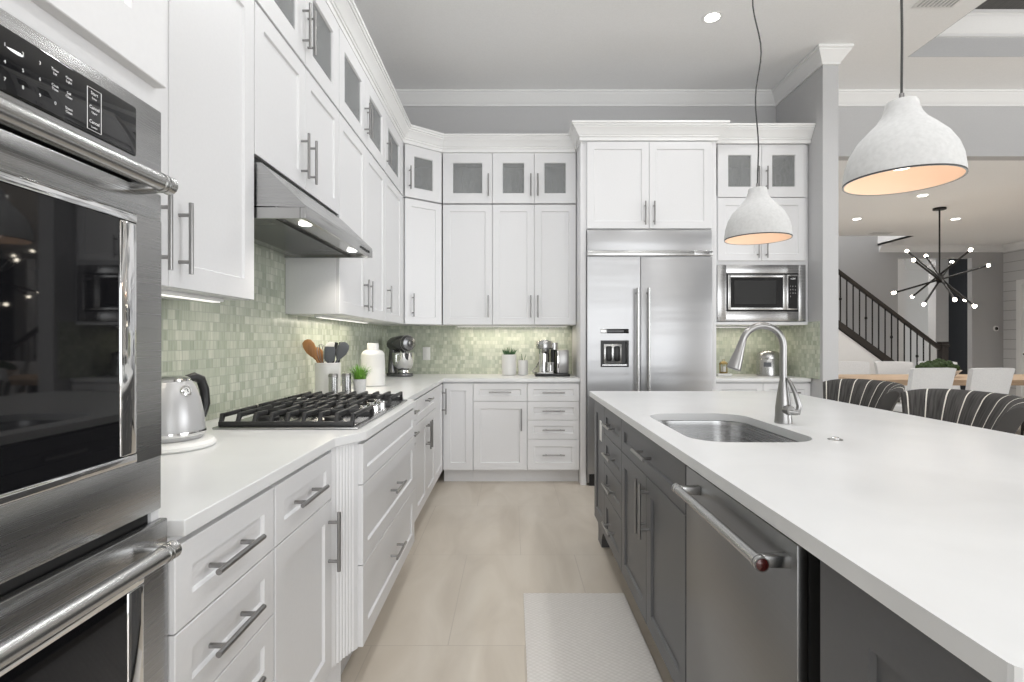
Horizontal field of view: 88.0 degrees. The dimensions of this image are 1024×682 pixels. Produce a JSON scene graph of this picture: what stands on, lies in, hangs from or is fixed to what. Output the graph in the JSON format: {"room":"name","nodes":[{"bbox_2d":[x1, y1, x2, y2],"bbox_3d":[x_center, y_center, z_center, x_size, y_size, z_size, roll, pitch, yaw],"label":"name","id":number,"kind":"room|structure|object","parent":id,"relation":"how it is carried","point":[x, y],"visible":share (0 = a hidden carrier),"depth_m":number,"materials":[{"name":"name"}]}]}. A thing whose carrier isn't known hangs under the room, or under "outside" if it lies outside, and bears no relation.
{"room":"kitchen","nodes":[
{"label":"kitchen","id":0,"kind":"room"},
{"bbox_2d":[353,379,365,393],"bbox_3d":[-0.868,0.269,3.020,0.074,0.104,0.074,0,0,0],"label":"pot","id":1,"kind":"object","parent":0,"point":[359,385],"depth_m":2.99,"materials":[{"name":"ceramic"}]},
{"bbox_2d":[341,425,1020,681],"bbox_3d":[6.330,1.260,5.000,15.340,0.050,22.000,0,0,0],"label":"floor","id":2,"kind":"structure","parent":0,"point":[453,611],"depth_m":2.77,"materials":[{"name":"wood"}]},
{"bbox_2d":[0,0,165,522],"bbox_3d":[-0.893,-0.240,0.515,0.666,2.950,0.830,0,0,0],"label":"tall cabinet","id":3,"kind":"object","parent":2,"relation":"on","point":[124,41],"visible":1,"depth_m":0.81,"materials":[{"name":"white paint"}]},
{"bbox_2d":[0,8,181,681],"bbox_3d":[-0.858,0.234,0.544,0.628,1.266,0.778,0,0,0],"label":"double oven","id":4,"kind":"object","parent":3,"relation":"in","point":[84,569],"visible":1,"depth_m":0.74,"materials":[{"name":"silver metal"}]},
{"bbox_2d":[325,0,574,152],"bbox_3d":[-0.192,-1.778,2.471,1.528,0.143,4.702,0,0,0],"label":"trim","id":5,"kind":"structure","parent":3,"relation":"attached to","point":[346,13],"depth_m":4.57,"materials":[{"name":"white paint"}]},
{"bbox_2d":[167,487,273,681],"bbox_3d":[-0.890,0.794,1.135,0.668,0.882,0.398,0,0,0],"label":"base cabinet","id":6,"kind":"object","parent":2,"relation":"on","point":[221,581],"visible":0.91,"depth_m":1.10,"materials":[{"name":"white paint"}]},
{"bbox_2d":[159,374,579,536],"bbox_3d":[-0.323,0.336,3.050,1.811,0.030,4.235,0,0,0],"label":"countertop","id":7,"kind":"structure","parent":6,"relation":"on","point":[198,486],"depth_m":1.47,"materials":[{"name":"white stone"}]},
{"bbox_2d":[161,372,216,454],"bbox_3d":[-1.035,0.210,1.600,0.250,0.222,0.250,0,0,0],"label":"electric kettle","id":8,"kind":"object","parent":7,"relation":"on","point":[184,409],"visible":0.64,"depth_m":1.56,"materials":[{"name":"white metal"}]},
{"bbox_2d":[212,391,407,429],"bbox_3d":[-0.821,0.292,2.373,0.528,0.057,0.915,0,0,0],"label":"gas cooktop","id":9,"kind":"object","parent":7,"relation":"in","point":[329,410],"visible":1,"depth_m":2.07,"materials":[{"name":"metal"}]},
{"bbox_2d":[314,362,340,393],"bbox_3d":[-1.085,0.224,3.120,0.146,0.194,0.146,0,0,0],"label":"utensil crock","id":10,"kind":"object","parent":7,"relation":"on","point":[322,370],"visible":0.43,"depth_m":3.05,"materials":[{"name":"white ceramic"}]},
{"bbox_2d":[302,339,318,362],"bbox_3d":[-1.130,0.149,3.105,0.185,0.318,0.022,0,0,-12],"label":"wooden spoon","id":11,"kind":"object","parent":10,"relation":"in","point":[309,346],"visible":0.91,"depth_m":3.09,"materials":[{"name":"brown wood"}]},
{"bbox_2d":[302,339,316,357],"bbox_3d":[-1.181,0.046,3.094,0.081,0.113,0.021,0,0,-15],"label":"bowl","id":12,"kind":"object","parent":11,"relation":"on","point":[309,346],"depth_m":3.09,"materials":[{"name":"brown wood"}]},
{"bbox_2d":[314,347,322,362],"bbox_3d":[-1.116,0.172,3.142,0.143,0.271,0.030,0,0,0],"label":"wooden spoon","id":13,"kind":"object","parent":10,"relation":"in","point":[321,351],"visible":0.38,"depth_m":3.14,"materials":[{"name":"brown wood"}]},
{"bbox_2d":[324,346,334,362],"bbox_3d":[-1.054,0.168,3.073,0.061,0.274,0.046,0,0,0],"label":"spatula","id":14,"kind":"object","parent":10,"relation":"in","point":[329,352],"visible":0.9,"depth_m":3.06,"materials":[{"name":"grey plastic"}]},
{"bbox_2d":[335,342,348,362],"bbox_3d":[-1.040,0.157,3.105,0.169,0.302,0.031,0,0,0],"label":"spoon","id":15,"kind":"object","parent":10,"relation":"in","point":[342,349],"visible":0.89,"depth_m":3.10,"materials":[{"name":"grey plastic"}]},
{"bbox_2d":[328,373,337,393],"bbox_3d":[-1.000,0.251,2.965,0.054,0.138,0.054,0,0,0],"label":"shaker","id":16,"kind":"object","parent":7,"relation":"on","point":[333,377],"visible":0.7,"depth_m":2.94,"materials":[{"name":"silver metal"}]},
{"bbox_2d":[342,373,350,393],"bbox_3d":[-0.932,0.251,2.985,0.054,0.138,0.054,0,0,0],"label":"shaker","id":17,"kind":"object","parent":7,"relation":"on","point":[346,377],"visible":0.73,"depth_m":2.96,"materials":[{"name":"silver metal"}]},
{"bbox_2d":[348,364,372,393],"bbox_3d":[-0.871,0.220,3.021,0.175,0.202,0.170,0,0,0],"label":"potted grass","id":18,"kind":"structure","parent":7,"relation":"on","point":[359,381],"depth_m":3.00,"materials":[{"name":"concrete"}]},
{"bbox_2d":[361,343,384,386],"bbox_3d":[-0.997,0.168,3.800,0.174,0.306,0.174,0,0,0],"label":"ceramic canister","id":19,"kind":"object","parent":7,"relation":"on","point":[373,357],"visible":0.79,"depth_m":3.73,"materials":[{"name":"white"}]},
{"bbox_2d":[387,335,415,376],"bbox_3d":[-1.009,0.132,4.853,0.219,0.376,0.302,0,0,-34],"label":"stand mixer","id":20,"kind":"object","parent":7,"relation":"on","point":[400,361],"visible":1,"depth_m":4.77,"materials":[{"name":"silver metal"}]},
{"bbox_2d":[392,352,415,372],"bbox_3d":[-0.985,0.197,4.822,0.213,0.185,0.213,0,0,34],"label":"bowl","id":21,"kind":"object","parent":20,"relation":"on","point":[402,362],"depth_m":4.75,"materials":[{"name":"silver metal"}]},
{"bbox_2d":[502,347,516,375],"bbox_3d":[-0.025,0.184,4.973,0.146,0.272,0.153,0,0,0],"label":"succulent planter","id":22,"kind":"object","parent":7,"relation":"on","point":[509,357],"visible":0.99,"depth_m":4.92,"materials":[{"name":"white ceramic"}]},
{"bbox_2d":[518,354,527,374],"bbox_3d":[0.104,0.220,4.985,0.094,0.200,0.094,0,0,0],"label":"planter","id":23,"kind":"object","parent":7,"relation":"on","point":[522,364],"visible":0.98,"depth_m":4.95,"materials":[{"name":"white ceramic"}]},
{"bbox_2d":[532,340,569,375],"bbox_3d":[0.354,0.155,4.924,0.343,0.331,0.311,0,0,0],"label":"coffee machine","id":24,"kind":"object","parent":7,"relation":"on","point":[552,361],"visible":1,"depth_m":4.87,"materials":[{"name":"silver metal"}]},
{"bbox_2d":[268,452,340,681],"bbox_3d":[-0.890,0.794,1.544,0.668,0.882,0.418,0,0,0],"label":"base cabinet","id":25,"kind":"object","parent":2,"relation":"on","point":[302,498],"visible":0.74,"depth_m":1.53,"materials":[{"name":"white paint"}]},
{"bbox_2d":[324,442,357,681],"bbox_3d":[-0.627,0.794,1.815,0.099,0.882,0.176,0,0,25],"label":"post","id":26,"kind":"object","parent":2,"relation":"on","point":[344,458],"visible":0.56,"depth_m":1.81,"materials":[{"name":"white paint"}]},
{"bbox_2d":[341,408,413,673],"bbox_3d":[-0.854,0.794,2.370,0.735,0.882,0.990,0,0,0],"label":"base cabinet","id":27,"kind":"object","parent":2,"relation":"on","point":[386,458],"visible":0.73,"depth_m":2.17,"materials":[{"name":"white paint"}]},
{"bbox_2d":[414,400,419,522],"bbox_3d":[-0.890,0.794,3.137,0.668,0.882,0.326,0,0,0],"label":"base cabinet","id":28,"kind":"object","parent":2,"relation":"on","point":[415,410],"visible":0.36,"depth_m":3.24,"materials":[{"name":"white paint"}]},
{"bbox_2d":[414,388,434,518],"bbox_3d":[-0.890,0.794,3.705,0.668,0.882,0.809,0,0,0],"label":"base cabinet","id":29,"kind":"object","parent":2,"relation":"on","point":[425,418],"visible":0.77,"depth_m":3.65,"materials":[{"name":"white paint"}]},
{"bbox_2d":[434,383,446,482],"bbox_3d":[-0.890,0.794,4.638,0.668,0.882,1.055,0,0,0],"label":"base cabinet","id":30,"kind":"object","parent":2,"relation":"on","point":[439,392],"visible":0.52,"depth_m":4.42,"materials":[{"name":"white paint"}]},
{"bbox_2d":[443,382,473,480],"bbox_3d":[-0.467,0.794,4.867,0.262,0.882,0.595,0,0,0],"label":"base cabinet","id":31,"kind":"object","parent":2,"relation":"on","point":[458,420],"visible":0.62,"depth_m":4.57,"materials":[{"name":"white paint"}]},
{"bbox_2d":[473,382,526,480],"bbox_3d":[-0.102,0.794,4.847,0.465,0.882,0.635,0,0,0],"label":"base cabinet","id":32,"kind":"object","parent":2,"relation":"on","point":[499,408],"visible":0.89,"depth_m":4.58,"materials":[{"name":"white paint"}]},
{"bbox_2d":[527,382,578,480],"bbox_3d":[0.357,0.794,4.847,0.452,0.882,0.635,0,0,0],"label":"base cabinet","id":33,"kind":"object","parent":2,"relation":"on","point":[552,407],"visible":0.94,"depth_m":4.57,"materials":[{"name":"white paint"}]},
{"bbox_2d":[523,593,662,681],"bbox_3d":[0.300,1.229,1.863,0.490,0.010,1.427,0,0,0],"label":"kitchen mat","id":34,"kind":"object","parent":2,"relation":"on","point":[570,637],"visible":1,"depth_m":2.16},
{"bbox_2d":[594,400,604,533],"bbox_3d":[1.013,0.794,3.125,1.000,0.882,0.350,0,0,0],"label":"base cabinet","id":35,"kind":"object","parent":2,"relation":"on","point":[599,462],"visible":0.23,"depth_m":3.15,"materials":[{"name":"grey paint"}]},
{"bbox_2d":[589,391,1023,681],"bbox_3d":[1.115,0.336,1.959,1.240,0.030,2.882,0,0,0],"label":"countertop","id":36,"kind":"structure","parent":35,"relation":"on","point":[924,516],"depth_m":1.10,"materials":[{"name":"white stone"}]},
{"bbox_2d":[659,420,797,441],"bbox_3d":[0.792,0.460,2.015,0.475,0.215,0.730,0,0,0],"label":"sink","id":37,"kind":"object","parent":36,"relation":"in","point":[707,430],"visible":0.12,"depth_m":2.33,"materials":[{"name":"metal"}]},
{"bbox_2d":[727,322,801,423],"bbox_3d":[0.979,0.124,2.065,0.270,0.394,0.083,0,0,0],"label":"faucet","id":38,"kind":"object","parent":36,"relation":"on","point":[784,411],"visible":1,"depth_m":2.06,"materials":[{"name":"silver metal"}]},
{"bbox_2d":[598,523,608,546],"bbox_3d":[0.566,1.161,3.200,0.060,0.149,0.200,0,0,0],"label":"furniture foot","id":39,"kind":"object","parent":2,"relation":"on","point":[603,542],"visible":0.35,"depth_m":3.17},
{"bbox_2d":[601,407,622,571],"bbox_3d":[0.813,0.794,2.716,0.680,0.882,0.466,0,0,0],"label":"base cabinet","id":40,"kind":"object","parent":2,"relation":"on","point":[612,524],"visible":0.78,"depth_m":2.68,"materials":[{"name":"grey paint"}]},
{"bbox_2d":[572,142,715,484],"bbox_3d":[1.167,-0.240,4.820,1.162,2.950,0.690,0,0,0],"label":"tall cabinet","id":41,"kind":"object","parent":2,"relation":"on","point":[620,185],"visible":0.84,"depth_m":4.52,"materials":[{"name":"white paint"}]},
{"bbox_2d":[569,120,815,152],"bbox_3d":[1.541,-1.778,4.804,2.074,0.143,0.731,0,0,0],"label":"trim","id":42,"kind":"structure","parent":41,"relation":"on","point":[718,131],"depth_m":4.51,"materials":[{"name":"white paint"}]},
{"bbox_2d":[586,230,712,485],"bbox_3d":[1.169,0.144,4.793,1.066,2.182,0.734,0,0,0],"label":"refrigerator","id":43,"kind":"object","parent":2,"relation":"on","point":[649,292],"visible":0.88,"depth_m":4.50,"materials":[{"name":"silver metal"}]},
{"bbox_2d":[622,419,686,681],"bbox_3d":[0.813,0.800,2.025,0.680,0.870,0.914,0,0,0],"label":"base cabinet","id":44,"kind":"object","parent":2,"relation":"on","point":[653,515],"visible":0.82,"depth_m":1.91,"materials":[{"name":"grey paint"}]},
{"bbox_2d":[671,466,819,681],"bbox_3d":[0.787,0.798,1.258,0.692,0.874,0.608,0,0,0],"label":"dishwasher","id":45,"kind":"object","parent":2,"relation":"on","point":[753,592],"visible":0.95,"depth_m":1.16,"materials":[{"name":"silver"}]},
{"bbox_2d":[807,551,819,681],"bbox_3d":[0.834,0.788,1.258,0.598,0.854,0.606,0,0,0],"label":"tub","id":46,"kind":"object","parent":45,"relation":"in","point":[813,563],"depth_m":0.96,"materials":[{"name":"black"}]},
{"bbox_2d":[716,382,809,395],"bbox_3d":[2.165,0.794,4.847,0.822,0.882,0.635,0,0,0],"label":"base cabinet","id":47,"kind":"object","parent":2,"relation":"on","point":[803,388],"visible":0.07,"depth_m":4.57,"materials":[{"name":"white paint"}]},
{"bbox_2d":[716,374,810,381],"bbox_3d":[2.159,0.336,4.859,0.815,0.030,0.617,0,0,0],"label":"countertop","id":48,"kind":"structure","parent":47,"relation":"on","point":[735,377],"depth_m":4.55,"materials":[{"name":"white stone"}]},
{"bbox_2d":[716,359,731,375],"bbox_3d":[1.955,0.245,4.900,0.130,0.152,0.090,0,0,0],"label":"ornament","id":49,"kind":"object","parent":48,"relation":"on","point":[723,370],"visible":0.98,"depth_m":4.88,"materials":[{"name":"white ceramic"}]},
{"bbox_2d":[756,350,778,375],"bbox_3d":[2.385,0.204,4.930,0.206,0.233,0.206,0,0,30],"label":"canister","id":50,"kind":"object","parent":48,"relation":"on","point":[767,362],"visible":0.91,"depth_m":4.85,"materials":[{"name":"silver metal"}]},
{"bbox_2d":[838,361,869,373],"bbox_3d":[5.050,0.770,7.712,0.550,0.931,0.587,0,0,0],"label":"dining chair","id":51,"kind":"object","parent":2,"relation":"on","point":[844,367],"visible":0.14,"depth_m":7.92,"materials":[{"name":"grey fabric"}]},
{"bbox_2d":[823,379,904,410],"bbox_3d":[1.934,0.733,3.070,0.458,1.006,0.672,0,0,0],"label":"bar stool","id":52,"kind":"object","parent":2,"relation":"on","point":[884,395],"visible":0.27,"depth_m":3.12,"materials":[{"name":"grey fabric"}]},
{"bbox_2d":[874,361,912,399],"bbox_3d":[5.700,0.770,7.712,0.550,0.931,0.587,0,0,0],"label":"dining chair","id":53,"kind":"object","parent":2,"relation":"on","point":[881,367],"visible":0.19,"depth_m":7.92,"materials":[{"name":"grey fabric"}]},
{"bbox_2d":[838,269,949,364],"bbox_3d":[5.992,-0.344,9.000,2.785,3.158,0.140,0,0,0],"label":"stair railing","id":54,"kind":"object","parent":2,"relation":"on","point":[942,348],"visible":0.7,"depth_m":8.98,"materials":[{"name":"grey"}]},
{"bbox_2d":[820,560,991,681],"bbox_3d":[1.013,0.794,0.705,1.000,0.882,0.360,0,0,0],"label":"base cabinet","id":55,"kind":"object","parent":2,"relation":"on","point":[862,639],"visible":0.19,"depth_m":0.76,"materials":[{"name":"grey paint"}]},
{"bbox_2d":[893,368,956,411],"bbox_3d":[4.767,0.770,6.249,0.550,0.931,0.587,0,0,-8],"label":"dining chair","id":56,"kind":"object","parent":2,"relation":"on","point":[919,378],"visible":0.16,"depth_m":6.00,"materials":[{"name":"grey fabric"}]},
{"bbox_2d":[838,374,1023,412],"bbox_3d":[5.950,0.853,6.950,3.300,0.765,1.040,0,0,0],"label":"dining table","id":57,"kind":"object","parent":2,"relation":"on","point":[959,379],"visible":0.03,"depth_m":6.83,"materials":[{"name":"brown wood"}]},
{"bbox_2d":[915,358,961,375],"bbox_3d":[5.580,0.348,6.950,0.564,0.242,0.395,0,0,0],"label":"moss bowl","id":58,"kind":"object","parent":57,"relation":"on","point":[937,363],"visible":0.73,"depth_m":6.83,"materials":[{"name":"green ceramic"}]},
{"bbox_2d":[901,389,1023,433],"bbox_3d":[1.934,0.733,2.385,0.458,1.006,0.672,0,0,0],"label":"bar stool","id":59,"kind":"object","parent":2,"relation":"on","point":[1001,412],"visible":0.3,"depth_m":2.42,"materials":[{"name":"grey fabric"}]},
{"bbox_2d":[965,368,1014,393],"bbox_3d":[5.437,0.770,6.249,0.550,0.931,0.587,0,0,-8],"label":"dining chair","id":60,"kind":"object","parent":2,"relation":"on","point":[995,380],"visible":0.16,"depth_m":6.00,"materials":[{"name":"grey fabric"}]},
{"bbox_2d":[354,0,1023,88],"bbox_3d":[4.080,-2.435,-0.410,10.640,0.020,11.180,0,0,0],"label":"ceiling","id":61,"kind":"structure","parent":0,"point":[420,44],"depth_m":4.33,"materials":[{"name":"paint"}]},
{"bbox_2d":[701,11,722,23],"bbox_3d":[1.500,-2.422,3.970,0.156,0.004,0.156,0,0,0],"label":"recessed light","id":62,"kind":"object","parent":61,"relation":"in","point":[711,17],"visible":1,"depth_m":3.97,"materials":[{"name":"white paint"}]},
{"bbox_2d":[724,0,792,244],"bbox_3d":[1.098,-1.437,2.370,0.279,1.966,0.279,0,0,0],"label":"pendant lamp","id":63,"kind":"object","parent":61,"relation":"hanging from","point":[759,219],"visible":1,"depth_m":2.31,"materials":[{"name":"concrete"}]},
{"bbox_2d":[842,0,967,195],"bbox_3d":[1.088,-1.432,1.480,0.283,1.976,0.283,0,0,0],"label":"pendant lamp","id":64,"kind":"object","parent":61,"relation":"hanging from","point":[908,149],"visible":1,"depth_m":1.43,"materials":[{"name":"concrete"}]},
{"bbox_2d":[911,0,961,7],"bbox_3d":[3.050,-2.420,3.780,0.300,0.010,0.140,0,0,0],"label":"ceiling vent","id":65,"kind":"object","parent":61,"relation":"in","point":[921,3],"visible":1,"depth_m":3.80,"materials":[{"name":"metal"}]},
{"bbox_2d":[403,106,1023,160],"bbox_3d":[4.080,-0.595,5.240,10.640,3.660,0.120,0,0,0],"label":"wall","id":66,"kind":"structure","parent":0,"point":[443,119],"depth_m":5.18,"materials":[{"name":"grey paint"}]},
{"bbox_2d":[374,198,445,325],"bbox_3d":[-0.928,-0.692,4.865,0.596,1.090,0.601,0,0,0],"label":"upper cabinet","id":67,"kind":"object","parent":66,"relation":"attached to","point":[422,220],"visible":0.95,"depth_m":4.70,"materials":[{"name":"white paint"}]},
{"bbox_2d":[423,347,429,359],"bbox_3d":[-0.833,0.122,5.164,0.074,0.125,0.007,0,0,0],"label":"outlet","id":68,"kind":"object","parent":66,"relation":"attached to","point":[426,350],"visible":1,"depth_m":5.16,"materials":[{"name":"white plastic"}]},
{"bbox_2d":[443,205,492,325],"bbox_3d":[-0.403,-0.692,4.962,0.450,1.090,0.405,0,0,0],"label":"upper cabinet","id":69,"kind":"object","parent":66,"relation":"attached to","point":[467,229],"visible":0.91,"depth_m":4.81,"materials":[{"name":"white paint"}]},
{"bbox_2d":[443,153,492,205],"bbox_3d":[-0.403,-1.476,4.962,0.450,0.458,0.405,0,0,0],"label":"upper cabinet","id":70,"kind":"object","parent":66,"relation":"attached to","point":[467,177],"visible":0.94,"depth_m":4.80,"materials":[{"name":"white paint"}]},
{"bbox_2d":[493,205,575,325],"bbox_3d":[0.202,-0.692,4.962,0.757,1.090,0.405,0,0,0],"label":"upper cabinet","id":71,"kind":"object","parent":66,"relation":"attached to","point":[534,246],"visible":1,"depth_m":4.81,"materials":[{"name":"white paint"}]},
{"bbox_2d":[456,326,567,326],"bbox_3d":[0.000,-0.140,5.030,1.050,0.014,0.040,0,0,0],"label":"light","id":72,"kind":"object","parent":71,"relation":"attached to","point":[456,326],"visible":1,"depth_m":5.01,"materials":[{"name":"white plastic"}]},
{"bbox_2d":[493,153,575,204],"bbox_3d":[0.202,-1.476,4.962,0.757,0.458,0.405,0,0,0],"label":"upper cabinet","id":73,"kind":"object","parent":66,"relation":"attached to","point":[518,178],"visible":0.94,"depth_m":4.80,"materials":[{"name":"white paint"}]},
{"bbox_2d":[386,326,774,373],"bbox_3d":[0.670,0.078,5.174,3.796,0.486,0.012,0,0,0],"label":"backsplash","id":74,"kind":"structure","parent":66,"relation":"attached to","point":[453,349],"depth_m":5.17,"materials":[{"name":"green tile"}]},
{"bbox_2d":[716,198,807,326],"bbox_3d":[2.165,-0.691,4.860,0.822,1.104,0.610,0,0,0],"label":"upper cabinet","id":75,"kind":"object","parent":66,"relation":"attached to","point":[793,251],"visible":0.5,"depth_m":4.60,"materials":[{"name":"white paint"}]},
{"bbox_2d":[716,326,778,327],"bbox_3d":[2.160,-0.132,5.000,0.700,0.014,0.040,0,0,0],"label":"light","id":76,"kind":"object","parent":75,"relation":"attached to","point":[716,326],"visible":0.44,"depth_m":4.98,"materials":[{"name":"white plastic"}]},
{"bbox_2d":[717,265,805,320],"bbox_3d":[2.165,-0.416,4.826,0.764,0.487,0.472,0,0,0],"label":"microwave","id":77,"kind":"object","parent":75,"relation":"in","point":[744,292],"visible":0.99,"depth_m":4.59,"materials":[{"name":"silver metal"}]},
{"bbox_2d":[716,145,807,197],"bbox_3d":[2.165,-1.476,4.860,0.822,0.458,0.610,0,0,0],"label":"upper cabinet","id":78,"kind":"object","parent":66,"relation":"attached to","point":[783,169],"visible":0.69,"depth_m":4.59,"materials":[{"name":"white paint"}]},
{"bbox_2d":[776,65,837,397],"bbox_3d":[2.645,-0.595,4.850,0.130,3.660,0.900,0,0,0],"label":"wall","id":79,"kind":"structure","parent":0,"point":[815,100],"depth_m":4.40,"materials":[{"name":"grey paint"}]},
{"bbox_2d":[395,44,1023,105],"bbox_3d":[4.026,-2.359,-0.155,10.549,0.130,10.689,0,0,0],"label":"trim","id":80,"kind":"structure","parent":79,"relation":"attached to","point":[822,54],"depth_m":5.13,"materials":[{"name":"white paint"}]},
{"bbox_2d":[775,321,819,378],"bbox_3d":[2.574,0.078,4.804,0.012,0.486,0.728,0,0,0],"label":"backsplash","id":81,"kind":"structure","parent":79,"relation":"attached to","point":[803,341],"depth_m":4.67,"materials":[{"name":"green tile"}]},
{"bbox_2d":[838,329,900,401],"bbox_3d":[4.980,-0.515,9.440,4.520,3.500,0.920,0,0,0],"label":"wall","id":82,"kind":"structure","parent":0,"point":[848,349],"depth_m":8.98,"materials":[{"name":"paint"}]},
{"bbox_2d":[898,259,927,367],"bbox_3d":[10.250,-0.285,11.800,7.500,3.040,3.400,0,0,0],"label":"wall","id":83,"kind":"structure","parent":0,"point":[910,309],"depth_m":13.40,"materials":[{"name":"paint"}]},
{"bbox_2d":[838,236,1002,373],"bbox_3d":[6.050,-1.265,10.050,6.700,5.000,0.100,0,0,0],"label":"wall","id":84,"kind":"structure","parent":0,"point":[860,259],"depth_m":10.00,"materials":[{"name":"grey paint"}]},
{"bbox_2d":[838,161,1023,269],"bbox_3d":[7.850,-2.785,9.650,10.300,1.960,8.700,0,0,0],"label":"ceiling","id":85,"kind":"structure","parent":0,"point":[989,199],"depth_m":7.39,"materials":[{"name":"paint"}]},
{"bbox_2d":[892,207,990,307],"bbox_3d":[5.793,-1.110,7.188,1.254,1.388,0.890,0,0,-38],"label":"chandelier","id":86,"kind":"object","parent":85,"relation":"hanging from","point":[939,277],"visible":1,"depth_m":7.16,"materials":[{"name":"brown metal"}]},
{"bbox_2d":[928,259,948,360],"bbox_3d":[8.565,-0.285,10.650,0.250,3.040,0.200,0,0,0],"label":"wall column","id":87,"kind":"structure","parent":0,"point":[938,302],"depth_m":10.55,"materials":[{"name":"grey paint"}]},
{"bbox_2d":[949,259,966,389],"bbox_3d":[9.020,-0.225,10.650,0.660,2.920,0.100,0,0,0],"label":"wall","id":88,"kind":"structure","parent":0,"point":[957,309],"depth_m":10.60,"materials":[{"name":"grey paint"}]},
{"bbox_2d":[975,0,1023,8],"bbox_3d":[6.380,-2.790,-0.730,6.040,0.050,10.540,0,0,0],"label":"ceiling","id":89,"kind":"structure","parent":0,"point":[989,4],"depth_m":4.36,"materials":[{"name":"grey paint"}]},
{"bbox_2d":[908,0,1023,56],"bbox_3d":[6.388,-2.670,-0.738,6.024,0.490,10.524,0,0,0],"label":"trim","id":90,"kind":"structure","parent":89,"relation":"attached to","point":[938,46],"depth_m":4.52,"materials":[{"name":"grey paint"}]},
{"bbox_2d":[936,9,1023,36],"bbox_3d":[6.340,-2.677,4.473,5.920,0.174,0.118,0,0,0],"label":"trim","id":91,"kind":"structure","parent":89,"relation":"attached to","point":[979,22],"depth_m":4.47,"materials":[{"name":"white paint"}]},
{"bbox_2d":[1003,249,1023,395],"bbox_3d":[9.335,-0.285,7.650,0.130,3.040,4.700,0,0,0],"label":"wall","id":92,"kind":"structure","parent":0,"point":[1013,261],"depth_m":9.86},
{"bbox_2d":[879,241,1023,251],"bbox_3d":[8.100,-1.739,7.679,2.359,0.130,4.659,0,0,0],"label":"trim","id":93,"kind":"structure","parent":92,"relation":"attached to","point":[1016,245],"depth_m":9.95,"materials":[{"name":"white paint"}]},
{"bbox_2d":[1016,279,1023,397],"bbox_3d":[9.224,0.060,9.205,0.092,2.350,1.010,0,0,0],"label":"door","id":94,"kind":"structure","parent":92,"relation":"in","point":[1019,283],"depth_m":9.62,"materials":[{"name":"white paint"}]},
{"bbox_3d":[-1.290,-0.865,-0.360,0.100,4.200,11.280,0,0,0],"label":"wall","id":95,"kind":"structure","parent":0,"visible":0},
{"bbox_2d":[159,0,253,299],"bbox_3d":[-1.060,-0.692,1.442,0.332,1.090,0.960,0,0,0],"label":"upper cabinet","id":96,"kind":"object","parent":95,"relation":"attached to","point":[206,104],"visible":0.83,"depth_m":1.66,"materials":[{"name":"white paint"}]},
{"bbox_2d":[161,290,223,302],"bbox_3d":[-1.020,-0.140,1.440,0.040,0.014,0.800,0,0,0],"label":"light","id":97,"kind":"object","parent":96,"relation":"attached to","point":[165,293],"visible":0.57,"depth_m":1.65,"materials":[{"name":"white plastic"}]},
{"bbox_2d":[161,243,385,420],"bbox_3d":[-1.234,-0.172,3.065,0.012,0.986,4.230,0,0,0],"label":"backsplash","id":98,"kind":"structure","parent":95,"relation":"attached to","point":[248,353],"depth_m":2.53,"materials":[{"name":"green tile"}]},
{"bbox_2d":[254,1,338,214],"bbox_3d":[-1.060,-0.959,2.394,0.332,0.557,0.935,0,0,0],"label":"upper cabinet","id":99,"kind":"object","parent":95,"relation":"attached to","point":[296,125],"visible":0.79,"depth_m":2.27,"materials":[{"name":"white paint"}]},
{"bbox_2d":[254,156,371,257],"bbox_3d":[-0.988,-0.563,2.397,0.475,0.230,0.931,0,0,0],"label":"range hood","id":100,"kind":"object","parent":99,"relation":"attached to","point":[288,221],"visible":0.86,"depth_m":2.19,"materials":[{"name":"metal"}]},
{"bbox_2d":[254,219,362,254],"bbox_3d":[-0.997,-0.467,2.397,0.446,0.016,0.905,0,0,0],"label":"grille","id":101,"kind":"object","parent":100,"relation":"attached to","point":[283,236],"depth_m":2.40,"materials":[{"name":"metal"}]},
{"bbox_2d":[254,0,338,109],"bbox_3d":[-1.060,-1.476,2.394,0.332,0.458,0.935,0,0,0],"label":"upper cabinet","id":102,"kind":"object","parent":95,"relation":"attached to","point":[309,28],"visible":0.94,"depth_m":2.51,"materials":[{"name":"white paint"}]},
{"bbox_2d":[285,113,384,320],"bbox_3d":[-1.060,-0.692,3.388,0.332,1.090,1.039,0,0,0],"label":"upper cabinet","id":103,"kind":"object","parent":95,"relation":"attached to","point":[348,288],"visible":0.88,"depth_m":3.11,"materials":[{"name":"white paint"}]},
{"bbox_2d":[314,315,368,322],"bbox_3d":[-1.100,-0.140,3.500,0.040,0.014,1.000,0,0,0],"label":"light","id":104,"kind":"object","parent":103,"relation":"attached to","point":[316,316],"visible":0.99,"depth_m":3.33,"materials":[{"name":"white plastic"}]},
{"bbox_2d":[338,27,384,171],"bbox_3d":[-1.060,-1.476,3.388,0.332,0.458,1.039,0,0,0],"label":"upper cabinet","id":105,"kind":"object","parent":95,"relation":"attached to","point":[360,106],"visible":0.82,"depth_m":3.38,"materials":[{"name":"white paint"}]},
{"bbox_2d":[366,174,402,323],"bbox_3d":[-1.060,-0.692,4.236,0.332,1.090,0.648,0,0,0],"label":"upper cabinet","id":106,"kind":"object","parent":95,"relation":"attached to","point":[393,198],"visible":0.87,"depth_m":4.21,"materials":[{"name":"white paint"}]},
{"bbox_2d":[384,111,402,195],"bbox_3d":[-1.060,-1.476,4.236,0.332,0.458,0.648,0,0,0],"label":"upper cabinet","id":107,"kind":"object","parent":95,"relation":"attached to","point":[393,142],"visible":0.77,"depth_m":4.33,"materials":[{"name":"white paint"}]},
{"bbox_2d":[403,144,442,206],"bbox_3d":[-0.928,-1.476,4.864,0.596,0.458,0.606,0,0,0],"label":"upper cabinet","id":108,"kind":"object","parent":95,"relation":"attached to","point":[422,167],"visible":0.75,"depth_m":4.74,"materials":[{"name":"white paint"}]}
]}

